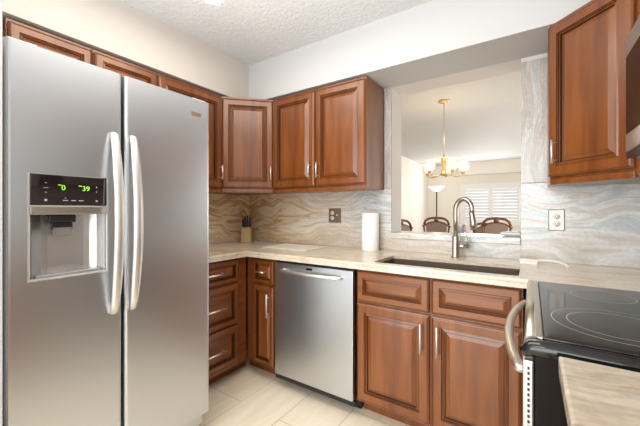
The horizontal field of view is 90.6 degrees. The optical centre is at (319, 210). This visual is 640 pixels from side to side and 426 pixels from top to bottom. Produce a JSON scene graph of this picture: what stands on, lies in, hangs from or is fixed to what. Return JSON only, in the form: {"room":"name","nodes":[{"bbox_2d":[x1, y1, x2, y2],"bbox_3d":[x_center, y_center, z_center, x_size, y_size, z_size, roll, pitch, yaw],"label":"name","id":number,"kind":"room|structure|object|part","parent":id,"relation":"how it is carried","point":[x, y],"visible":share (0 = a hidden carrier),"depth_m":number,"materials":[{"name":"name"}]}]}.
{"room":"kitchen","nodes":[
{"label":"kitchen","id":0,"kind":"room"},
{"bbox_2d":[0,0,1,425],"bbox_3d":[-1.433,0.147,1.204,1.020,2.134,0.122,0,0,34],"label":"wall","id":1,"kind":"structure","parent":0,"point":[0,0],"depth_m":0.97,"materials":[{"name":"grey paint"}]},
{"bbox_2d":[212,193,247,330],"bbox_3d":[-2.008,-0.016,1.369,0.120,2.460,4.500,0,0,34],"label":"wall","id":2,"kind":"structure","parent":0,"point":[212,193],"depth_m":3.17,"materials":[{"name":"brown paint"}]},
{"bbox_2d":[2,17,91,63],"bbox_3d":[-1.502,-0.756,1.715,0.340,0.300,0.352,0,0,34],"label":"upper cabinet","id":3,"kind":"object","parent":2,"relation":"attached to","point":[11,28],"visible":0.35,"depth_m":1.60,"materials":[{"name":"brown wood"}]},
{"bbox_2d":[92,49,156,85],"bbox_3d":[-1.302,-0.756,2.014,0.340,0.300,0.364,0,0,34],"label":"upper cabinet","id":4,"kind":"object","parent":2,"relation":"attached to","point":[99,59],"visible":0.32,"depth_m":1.90,"materials":[{"name":"brown wood"}]},
{"bbox_2d":[2,0,248,97],"bbox_3d":[-1.817,-1.083,1.242,0.340,0.326,4.500,0,0,34],"label":"soffit","id":5,"kind":"structure","parent":2,"relation":"attached to","point":[115,28],"depth_m":1.96,"materials":[{"name":"grey paint"}]},
{"bbox_2d":[156,73,222,192],"bbox_3d":[-1.040,-0.522,2.375,0.376,0.767,0.522,0,0,34],"label":"upper cabinet","id":6,"kind":"object","parent":2,"relation":"attached to","point":[215,101],"visible":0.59,"depth_m":2.43,"materials":[{"name":"brown wood"}]},
{"bbox_3d":[-0.931,-0.152,2.302,0.024,0.026,0.522,0,0,34],"label":"light rail","id":7,"kind":"part","parent":6,"relation":"part of","materials":[{"name":"brown wood"}]},
{"bbox_2d":[209,193,249,243],"bbox_3d":[-1.033,0.075,2.709,0.017,0.446,1.151,0,0,34],"label":"backsplash slab","id":8,"kind":"structure","parent":2,"relation":"attached to","point":[227,212],"depth_m":2.94,"materials":[{"name":"stone"}]},
{"bbox_2d":[200,331,409,425],"bbox_3d":[1.812,1.264,3.032,5.000,0.100,11.900,0,0,34],"label":"floor","id":9,"kind":"structure","parent":0,"point":[250,395],"depth_m":1.95,"materials":[{"name":"tile"}]},
{"bbox_2d":[2,36,208,425],"bbox_3d":[-1.144,0.314,1.594,0.931,1.800,0.803,0,0,34],"label":"refrigerator","id":10,"kind":"object","parent":9,"relation":"on","point":[105,174],"visible":0.98,"depth_m":1.28,"materials":[{"name":"silver metal"}]},
{"bbox_3d":[-0.966,0.251,1.210,0.068,1.650,0.362,0,0,34],"label":"freezer door","id":11,"kind":"part","parent":10,"relation":"part of","materials":[{"name":"silver metal"}]},
{"bbox_3d":[-0.959,0.060,1.207,0.058,0.377,0.250,0,0,34],"label":"dispenser frame","id":12,"kind":"part","parent":10,"relation":"part of","materials":[{"name":"silver metal"}]},
{"bbox_3d":[-0.953,-0.074,1.203,0.051,0.112,0.238,0,0,34],"label":"control panel","id":13,"kind":"part","parent":10,"relation":"part of","materials":[{"name":"black plastic"}]},
{"bbox_3d":[-0.828,0.054,1.293,0.071,0.754,0.040,0,0,34],"label":"handle","id":14,"kind":"part","parent":10,"relation":"part of","materials":[{"name":"silver metal"}]},
{"bbox_3d":[-0.787,0.054,1.355,0.071,0.754,0.040,0,0,34],"label":"handle","id":15,"kind":"part","parent":10,"relation":"part of","materials":[{"name":"silver metal"}]},
{"bbox_3d":[-0.741,0.251,1.549,0.068,1.650,0.431,0,0,34],"label":"fridge door","id":16,"kind":"part","parent":10,"relation":"part of","materials":[{"name":"silver metal"}]},
{"bbox_2d":[209,257,245,384],"bbox_3d":[-0.908,0.777,2.317,0.652,0.874,0.640,0,0,34],"label":"base cabinet","id":17,"kind":"object","parent":9,"relation":"on","point":[227,278],"visible":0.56,"depth_m":2.20,"materials":[{"name":"brown wood"}]},
{"bbox_3d":[-0.685,0.956,2.098,0.038,0.010,0.160,0,0,34],"label":"handle","id":18,"kind":"part","parent":17,"relation":"part of","materials":[{"name":"silver metal"}]},
{"bbox_3d":[-0.685,0.666,2.098,0.038,0.010,0.160,0,0,34],"label":"handle","id":19,"kind":"part","parent":17,"relation":"part of","materials":[{"name":"silver metal"}]},
{"bbox_3d":[-0.685,0.430,2.098,0.038,0.010,0.160,0,0,34],"label":"handle","id":20,"kind":"part","parent":17,"relation":"part of","materials":[{"name":"silver metal"}]},
{"bbox_3d":[-0.717,0.956,2.100,0.020,0.267,0.450,0,0,34],"label":"drawer","id":21,"kind":"part","parent":17,"relation":"part of","materials":[{"name":"brown wood"}]},
{"bbox_3d":[-0.717,0.666,2.100,0.020,0.285,0.450,0,0,34],"label":"drawer","id":22,"kind":"part","parent":17,"relation":"part of","materials":[{"name":"brown wood"}]},
{"bbox_3d":[-0.717,0.430,2.100,0.020,0.157,0.450,0,0,34],"label":"drawer","id":23,"kind":"part","parent":17,"relation":"part of","materials":[{"name":"brown wood"}]},
{"bbox_2d":[248,257,277,373],"bbox_3d":[-0.307,0.777,2.534,0.359,0.874,0.638,0,0,34],"label":"base cabinet","id":24,"kind":"object","parent":9,"relation":"on","point":[261,271],"visible":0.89,"depth_m":2.27,"materials":[{"name":"brown wood"}]},
{"bbox_3d":[-0.404,0.440,2.272,0.196,0.168,0.020,0,0,34],"label":"drawer","id":25,"kind":"part","parent":24,"relation":"part of","materials":[{"name":"brown wood"}]},
{"bbox_3d":[-0.404,0.822,2.272,0.196,0.560,0.020,0,0,34],"label":"door","id":26,"kind":"part","parent":24,"relation":"part of","materials":[{"name":"brown wood"}]},
{"bbox_3d":[-0.366,0.669,2.213,0.010,0.160,0.038,0,0,34],"label":"handle","id":27,"kind":"part","parent":24,"relation":"part of","materials":[{"name":"silver metal"}]},
{"bbox_2d":[275,260,362,408],"bbox_3d":[0.092,0.780,2.242,0.616,0.868,0.641,0,0,34],"label":"dishwasher","id":28,"kind":"object","parent":9,"relation":"on","point":[316,305],"visible":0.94,"depth_m":1.99,"materials":[{"name":"silver metal"}]},
{"bbox_3d":[-0.076,0.408,2.003,0.490,0.026,0.057,0,0,34],"label":"handle","id":29,"kind":"part","parent":28,"relation":"part of","materials":[{"name":"silver metal"}]},
{"bbox_3d":[0.004,1.167,2.115,0.612,0.094,0.030,0,0,34],"label":"kick plate","id":30,"kind":"part","parent":28,"relation":"part of","materials":[{"name":"black plastic"}]},
{"bbox_2d":[401,219,412,230],"bbox_3d":[1.617,0.688,5.660,0.560,1.063,0.579,0,0,-28],"label":"dining chair","id":31,"kind":"object","parent":9,"relation":"on","point":[404,227],"visible":0.12,"depth_m":5.90,"materials":[{"name":"beige wood"}]},
{"bbox_3d":[1.504,0.431,5.868,0.400,0.305,0.035,0,0,-28],"label":"panel","id":32,"kind":"part","parent":31,"relation":"part of","materials":[{"name":"beige fabric"}]},
{"bbox_2d":[422,216,450,232],"bbox_3d":[2.192,0.671,6.131,0.566,1.098,0.579,0,0,34],"label":"dining chair","id":33,"kind":"object","parent":9,"relation":"on","point":[436,225],"visible":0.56,"depth_m":6.30,"materials":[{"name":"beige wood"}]},
{"bbox_3d":[2.323,0.414,6.328,0.400,0.340,0.035,0,0,34],"label":"panel","id":34,"kind":"part","parent":33,"relation":"part of","materials":[{"name":"beige fabric"}]},
{"bbox_2d":[429,186,443,215],"bbox_3d":[2.940,0.311,7.986,0.380,1.805,0.380,0,0,34],"label":"floor lamp","id":35,"kind":"object","parent":9,"relation":"on","point":[436,189],"visible":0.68,"depth_m":7.92,"materials":[{"name":"silver metal"}]},
{"bbox_3d":[2.940,-0.528,7.986,0.380,0.125,0.380,0,0,34],"label":"lamp shade","id":36,"kind":"part","parent":35,"relation":"part of","materials":[{"name":"white glass"}]},
{"bbox_2d":[357,269,524,425],"bbox_3d":[0.707,0.777,1.859,0.824,0.874,0.638,0,0,34],"label":"base cabinet","id":37,"kind":"object","parent":9,"relation":"on","point":[431,351],"visible":0.93,"depth_m":1.59,"materials":[{"name":"brown wood"}]},
{"bbox_3d":[0.390,0.439,1.743,0.412,0.174,0.020,0,0,34],"label":"false drawer","id":38,"kind":"part","parent":37,"relation":"part of","materials":[{"name":"brown wood"}]},
{"bbox_3d":[0.390,0.822,1.743,0.412,0.560,0.020,0,0,34],"label":"door","id":39,"kind":"part","parent":37,"relation":"part of","materials":[{"name":"brown wood"}]},
{"bbox_3d":[0.516,0.659,1.626,0.010,0.155,0.038,0,0,34],"label":"handle","id":40,"kind":"part","parent":37,"relation":"part of","materials":[{"name":"silver metal"}]},
{"bbox_2d":[209,240,639,291],"bbox_3d":[0.228,0.319,1.879,3.038,0.040,1.173,0,0,34],"label":"countertop","id":41,"kind":"structure","parent":37,"relation":"on","point":[622,278],"depth_m":1.75,"materials":[{"name":"stone"}]},
{"bbox_2d":[241,227,251,242],"bbox_3d":[-0.685,0.231,2.972,0.084,0.135,0.095,0,0,-1],"label":"knife block","id":42,"kind":"object","parent":41,"relation":"on","point":[246,233],"visible":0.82,"depth_m":2.92,"materials":[{"name":"brown wood"}]},
{"bbox_2d":[263,243,327,250],"bbox_3d":[-0.200,0.295,2.545,0.430,0.007,0.300,0,0,34],"label":"cutting board","id":43,"kind":"object","parent":41,"relation":"on","point":[299,247],"visible":1,"depth_m":2.50,"materials":[{"name":"beige stone"}]},
{"bbox_2d":[362,213,378,250],"bbox_3d":[0.375,0.159,2.361,0.126,0.280,0.126,0,0,34],"label":"paper towel roll","id":44,"kind":"object","parent":41,"relation":"on","point":[370,221],"visible":1,"depth_m":2.31,"materials":[{"name":"white paper"}]},
{"bbox_2d":[381,258,519,275],"bbox_3d":[0.694,0.437,1.771,0.730,0.234,0.344,0,0,34],"label":"sink","id":45,"kind":"object","parent":41,"relation":"in","point":[474,268],"visible":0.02,"depth_m":1.89,"materials":[{"name":"grey metal"}]},
{"bbox_2d":[451,197,476,257],"bbox_3d":[0.909,0.108,1.984,0.095,0.381,0.160,0,0,-38],"label":"kitchen faucet","id":46,"kind":"object","parent":41,"relation":"on","point":[473,224],"visible":1,"depth_m":1.99,"materials":[{"name":"silver metal"}]},
{"bbox_2d":[451,236,459,257],"bbox_3d":[0.861,0.231,2.013,0.056,0.135,0.056,0,0,-38],"label":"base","id":47,"kind":"object","parent":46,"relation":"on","point":[455,239],"depth_m":1.99,"materials":[{"name":"silver metal"}]},
{"bbox_3d":[0.894,0.048,1.972,0.029,0.261,0.132,0,0,-38],"label":"spout","id":48,"kind":"part","parent":46,"relation":"part of","materials":[{"name":"silver metal"}]},
{"bbox_2d":[519,258,568,267],"bbox_3d":[1.217,0.284,1.728,0.052,0.030,0.230,0,0,-45],"label":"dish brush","id":49,"kind":"object","parent":41,"relation":"on","point":[522,260],"visible":1,"depth_m":1.74,"materials":[{"name":"beige"}]},
{"bbox_3d":[1.253,0.283,1.698,0.040,0.029,0.143,0,0,-34],"label":"brush handle","id":50,"kind":"part","parent":49,"relation":"part of","materials":[{"name":"beige"}]},
{"bbox_3d":[0.585,0.659,1.580,0.010,0.155,0.038,0,0,34],"label":"handle","id":51,"kind":"part","parent":37,"relation":"part of","materials":[{"name":"silver metal"}]},
{"bbox_3d":[0.733,0.439,1.515,0.388,0.174,0.020,0,0,34],"label":"false drawer","id":52,"kind":"part","parent":37,"relation":"part of","materials":[{"name":"brown wood"}]},
{"bbox_3d":[0.733,0.822,1.515,0.388,0.560,0.020,0,0,34],"label":"door","id":53,"kind":"part","parent":37,"relation":"part of","materials":[{"name":"brown wood"}]},
{"bbox_2d":[473,222,486,233],"bbox_3d":[3.080,0.728,6.258,0.579,0.983,0.485,0,0,-31],"label":"dining chair","id":54,"kind":"object","parent":9,"relation":"on","point":[479,230],"visible":0.11,"depth_m":6.43,"materials":[{"name":"beige"}]},
{"bbox_3d":[3.282,0.471,6.381,0.035,0.225,0.336,0,0,-31],"label":"panel","id":55,"kind":"part","parent":54,"relation":"part of","materials":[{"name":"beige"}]},
{"bbox_2d":[480,217,512,233],"bbox_3d":[3.066,0.668,5.549,0.526,1.103,0.579,0,0,34],"label":"dining chair","id":56,"kind":"object","parent":9,"relation":"on","point":[496,227],"visible":0.44,"depth_m":5.73,"materials":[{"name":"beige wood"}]},
{"bbox_3d":[3.197,0.411,5.746,0.368,0.345,0.035,0,0,34],"label":"panel","id":57,"kind":"part","parent":56,"relation":"part of","materials":[{"name":"beige fabric"}]},
{"bbox_2d":[504,280,639,425],"bbox_3d":[0.921,0.689,0.862,0.725,0.990,0.760,0,0,34],"label":"range","id":58,"kind":"object","parent":9,"relation":"on","point":[597,325],"visible":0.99,"depth_m":0.77,"materials":[{"name":"black glass"}]},
{"bbox_3d":[0.650,0.382,1.051,0.064,0.022,0.682,0,0,34],"label":"door handle","id":59,"kind":"part","parent":58,"relation":"part of","materials":[{"name":"silver metal"}]},
{"bbox_3d":[0.680,0.683,1.030,0.022,0.682,0.743,0,0,34],"label":"oven door","id":60,"kind":"part","parent":58,"relation":"part of","materials":[{"name":"silver metal"}]},
{"bbox_3d":[0.699,0.311,1.041,0.039,0.031,0.708,0,0,34],"label":"trim","id":61,"kind":"part","parent":58,"relation":"part of","materials":[{"name":"silver metal"}]},
{"bbox_3d":[0.955,0.298,0.867,0.576,0.008,0.690,0,0,34],"label":"glass","id":62,"kind":"part","parent":58,"relation":"part of","materials":[{"name":"black glass"}]},
{"bbox_3d":[0.758,0.301,0.575,0.580,0.016,0.012,0,0,34],"label":"trim","id":63,"kind":"part","parent":58,"relation":"part of","materials":[{"name":"black"}]},
{"bbox_3d":[0.343,0.777,-0.108,0.638,0.874,1.400,0,0,34],"label":"base cabinet","id":64,"kind":"object","parent":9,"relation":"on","visible":0},
{"bbox_2d":[558,356,639,425],"bbox_3d":[0.352,0.319,-0.117,0.621,0.040,1.439,0,0,34],"label":"countertop","id":65,"kind":"structure","parent":64,"relation":"on","point":[593,394],"depth_m":0.52,"materials":[{"name":"stone"}]},
{"bbox_3d":[2.404,0.831,4.860,1.440,0.765,0.920,0,0,34],"label":"dining table","id":66,"kind":"object","parent":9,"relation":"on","visible":0},
{"bbox_2d":[461,222,467,232],"bbox_3d":[2.282,0.318,5.001,0.100,0.262,0.100,0,0,34],"label":"candle jar","id":67,"kind":"object","parent":66,"relation":"on","point":[464,229],"visible":0.77,"depth_m":4.97,"materials":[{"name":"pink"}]},
{"bbox_2d":[120,0,520,165],"bbox_3d":[1.812,-1.296,3.032,5.000,0.100,11.900,0,0,34],"label":"ceiling","id":68,"kind":"structure","parent":0,"point":[250,32],"depth_m":2.49,"materials":[{"name":"white paint"}]},
{"bbox_2d":[206,0,219,4],"bbox_3d":[-0.557,-1.234,1.642,0.080,0.024,0.506,0,0,-18],"label":"recessed light","id":69,"kind":"object","parent":68,"relation":"in","point":[215,2],"visible":1,"depth_m":1.86,"materials":[{"name":"white metal"}]},
{"bbox_2d":[426,99,465,177],"bbox_3d":[1.423,-0.810,3.631,0.514,0.870,0.499,0,0,34],"label":"chandelier","id":70,"kind":"object","parent":68,"relation":"hanging from","point":[445,170],"visible":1,"depth_m":3.58,"materials":[{"name":"gold metal"}]},
{"bbox_2d":[401,156,427,231],"bbox_3d":[1.186,-0.016,6.334,0.120,2.460,6.895,0,0,34],"label":"wall","id":71,"kind":"structure","parent":0,"point":[414,180],"depth_m":8.05,"materials":[{"name":"white paint"}]},
{"bbox_2d":[383,53,546,307],"bbox_3d":[1.210,-0.016,2.054,4.720,2.460,0.205,0,0,34],"label":"wall","id":72,"kind":"structure","parent":0,"point":[513,66],"depth_m":2.38,"materials":[{"name":"white paint"}]},
{"bbox_2d":[209,96,294,194],"bbox_3d":[-0.619,-0.522,2.774,0.635,0.767,0.619,0,0,34],"label":"upper cabinet","id":73,"kind":"object","parent":72,"relation":"attached to","point":[247,123],"visible":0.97,"depth_m":2.54,"materials":[{"name":"brown wood"}]},
{"bbox_3d":[-0.582,-0.152,2.561,0.397,0.026,0.024,0,0,-11],"label":"light rail","id":74,"kind":"part","parent":73,"relation":"part of","materials":[{"name":"brown wood"}]},
{"bbox_3d":[-0.580,-0.533,2.551,0.401,0.709,0.020,0,0,-11],"label":"door","id":75,"kind":"part","parent":73,"relation":"part of","materials":[{"name":"brown wood"}]},
{"bbox_2d":[250,189,391,249],"bbox_3d":[-0.092,0.069,2.785,1.503,0.458,0.017,0,0,34],"label":"backsplash slab","id":76,"kind":"structure","parent":72,"relation":"attached to","point":[302,218],"depth_m":2.72,"materials":[{"name":"stone"}]},
{"bbox_2d":[329,208,340,222],"bbox_3d":[0.121,0.044,2.624,0.118,0.118,0.016,0,0,34],"label":"wall outlet","id":77,"kind":"object","parent":76,"relation":"attached to","point":[334,213],"visible":1,"depth_m":2.62,"materials":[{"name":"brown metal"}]},
{"bbox_2d":[273,76,383,192],"bbox_3d":[0.037,-0.522,2.470,0.830,0.767,0.364,0,0,34],"label":"upper cabinet","id":78,"kind":"object","parent":72,"relation":"attached to","point":[330,138],"visible":1,"depth_m":2.30,"materials":[{"name":"brown wood"}]},
{"bbox_3d":[-0.208,-0.533,2.472,0.408,0.709,0.020,0,0,34],"label":"door","id":79,"kind":"part","parent":78,"relation":"part of","materials":[{"name":"brown wood"}]},
{"bbox_3d":[-0.081,-0.294,2.353,0.010,0.115,0.038,0,0,34],"label":"handle","id":80,"kind":"part","parent":78,"relation":"part of","materials":[{"name":"silver metal"}]},
{"bbox_3d":[-0.022,-0.294,2.314,0.010,0.115,0.038,0,0,34],"label":"handle","id":81,"kind":"part","parent":78,"relation":"part of","materials":[{"name":"silver metal"}]},
{"bbox_3d":[-0.032,-0.152,2.367,0.830,0.026,0.024,0,0,34],"label":"light rail","id":82,"kind":"part","parent":78,"relation":"part of","materials":[{"name":"brown wood"}]},
{"bbox_3d":[0.136,-0.533,2.243,0.402,0.709,0.020,0,0,34],"label":"door","id":83,"kind":"part","parent":78,"relation":"part of","materials":[{"name":"brown wood"}]},
{"bbox_2d":[385,87,391,188],"bbox_3d":[0.513,-0.541,2.383,0.051,0.755,0.017,0,0,34],"label":"backsplash slab","id":84,"kind":"structure","parent":72,"relation":"attached to","point":[388,91],"depth_m":2.37,"materials":[{"name":"stone"}]},
{"bbox_2d":[249,0,590,99],"bbox_3d":[0.601,-1.083,2.132,2.700,0.326,0.340,0,0,34],"label":"soffit","id":85,"kind":"structure","parent":72,"relation":"attached to","point":[434,38],"depth_m":1.97,"materials":[{"name":"grey paint"}]},
{"bbox_2d":[391,238,520,258],"bbox_3d":[0.875,0.253,2.143,0.818,0.090,0.017,0,0,34],"label":"backsplash slab","id":86,"kind":"structure","parent":72,"relation":"attached to","point":[507,251],"depth_m":2.09,"materials":[{"name":"stone"}]},
{"bbox_2d":[391,231,520,244],"bbox_3d":[0.934,0.188,2.232,0.815,0.041,0.255,0,0,34],"label":"ledge","id":87,"kind":"object","parent":72,"relation":"attached to","point":[438,236],"visible":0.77,"depth_m":2.13,"materials":[{"name":"stone"}]},
{"bbox_2d":[500,231,520,235],"bbox_3d":[1.248,0.153,2.074,0.113,0.028,0.120,0,0,34],"label":"folded napkin","id":88,"kind":"object","parent":87,"relation":"on","point":[506,233],"visible":0.95,"depth_m":2.03,"materials":[{"name":"white fabric"}]},
{"bbox_2d":[521,57,546,182],"bbox_3d":[1.332,-0.527,1.839,0.278,0.726,0.017,0,0,34],"label":"backsplash slab","id":89,"kind":"structure","parent":72,"relation":"attached to","point":[533,72],"depth_m":1.87,"materials":[{"name":"stone"}]},
{"bbox_2d":[521,183,639,267],"bbox_3d":[1.514,0.069,1.717,0.717,0.458,0.017,0,0,34],"label":"backsplash slab","id":90,"kind":"structure","parent":72,"relation":"attached to","point":[602,222],"depth_m":1.74,"materials":[{"name":"stone"}]},
{"bbox_2d":[548,210,564,230],"bbox_3d":[1.351,0.057,1.809,0.076,0.122,0.010,0,0,34],"label":"wall outlet","id":91,"kind":"object","parent":90,"relation":"attached to","point":[556,218],"visible":1,"depth_m":1.81,"materials":[{"name":"white plastic"}]},
{"bbox_2d":[553,214,559,218],"bbox_3d":[1.349,0.036,1.807,0.033,0.033,0.003,0,0,34],"label":"receptacle","id":92,"kind":"object","parent":91,"relation":"attached to","point":[555,216],"depth_m":1.81,"materials":[{"name":"grey plastic"}]},
{"bbox_2d":[553,221,559,226],"bbox_3d":[1.349,0.078,1.807,0.033,0.033,0.003,0,0,34],"label":"receptacle","id":93,"kind":"object","parent":91,"relation":"attached to","point":[555,223],"depth_m":1.81,"materials":[{"name":"grey plastic"}]},
{"bbox_2d":[428,164,520,232],"bbox_3d":[5.034,-0.016,7.866,4.830,2.460,0.120,0,0,34],"label":"wall","id":94,"kind":"structure","parent":0,"point":[447,196],"depth_m":8.75,"materials":[{"name":"white paint"}]},
{"bbox_2d":[459,158,520,175],"bbox_3d":[5.294,-1.086,7.453,3.700,0.320,0.280,0,0,34],"label":"soffit","id":95,"kind":"structure","parent":94,"relation":"attached to","point":[506,166],"depth_m":7.95,"materials":[{"name":"white paint"}]},
{"bbox_2d":[460,182,520,225],"bbox_3d":[4.432,-0.151,8.225,1.450,1.090,0.110,0,0,34],"label":"window","id":96,"kind":"structure","parent":94,"relation":"in","point":[462,186],"depth_m":8.29,"materials":[{"name":"white wood"}]},
{"bbox_2d":[464,187,490,221],"bbox_3d":[4.136,-0.151,8.357,0.640,0.920,0.082,0,0,34],"label":"window shutter","id":97,"kind":"object","parent":96,"relation":"attached to","point":[484,193],"visible":0.94,"depth_m":8.32,"materials":[{"name":"white"}]},
{"bbox_2d":[491,185,519,222],"bbox_3d":[4.669,-0.151,8.002,0.638,0.920,0.082,0,0,34],"label":"window shutter","id":98,"kind":"object","parent":96,"relation":"attached to","point":[498,202],"visible":0.78,"depth_m":8.00,"materials":[{"name":"white wood"}]},
{"bbox_2d":[466,188,517,219],"bbox_3d":[4.467,-0.151,8.277,1.290,0.930,0.005,0,0,34],"label":"window blind","id":99,"kind":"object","parent":94,"relation":"in","point":[503,188],"depth_m":8.18,"materials":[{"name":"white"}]},
{"bbox_3d":[0.623,-0.016,-0.381,0.120,2.460,4.500,0,0,34],"label":"wall","id":100,"kind":"structure","parent":0,"visible":0},
{"bbox_2d":[547,0,639,186],"bbox_3d":[1.397,-0.519,1.433,0.597,0.790,0.582,0,0,34],"label":"upper cabinet","id":101,"kind":"object","parent":100,"relation":"attached to","point":[586,52],"visible":0.98,"depth_m":1.37,"materials":[{"name":"brown wood"}]},
{"bbox_3d":[1.117,-0.279,1.513,0.038,0.115,0.010,0,0,-11],"label":"handle","id":102,"kind":"part","parent":101,"relation":"part of","materials":[{"name":"silver metal"}]},
{"bbox_3d":[1.180,-0.137,1.391,0.024,0.026,0.360,0,0,-11],"label":"light rail","id":103,"kind":"part","parent":101,"relation":"part of","materials":[{"name":"brown wood"}]},
{"bbox_3d":[1.108,-0.521,0.766,0.338,0.770,0.850,0,0,34],"label":"upper cabinet","id":104,"kind":"object","parent":100,"relation":"attached to","visible":0},
{"bbox_2d":[626,16,639,158],"bbox_3d":[1.042,-0.406,0.760,0.404,0.436,0.752,0,0,34],"label":"microwave","id":105,"kind":"object","parent":104,"relation":"in","point":[633,39],"visible":1,"depth_m":1.07,"materials":[{"name":"silver metal"}]}
]}

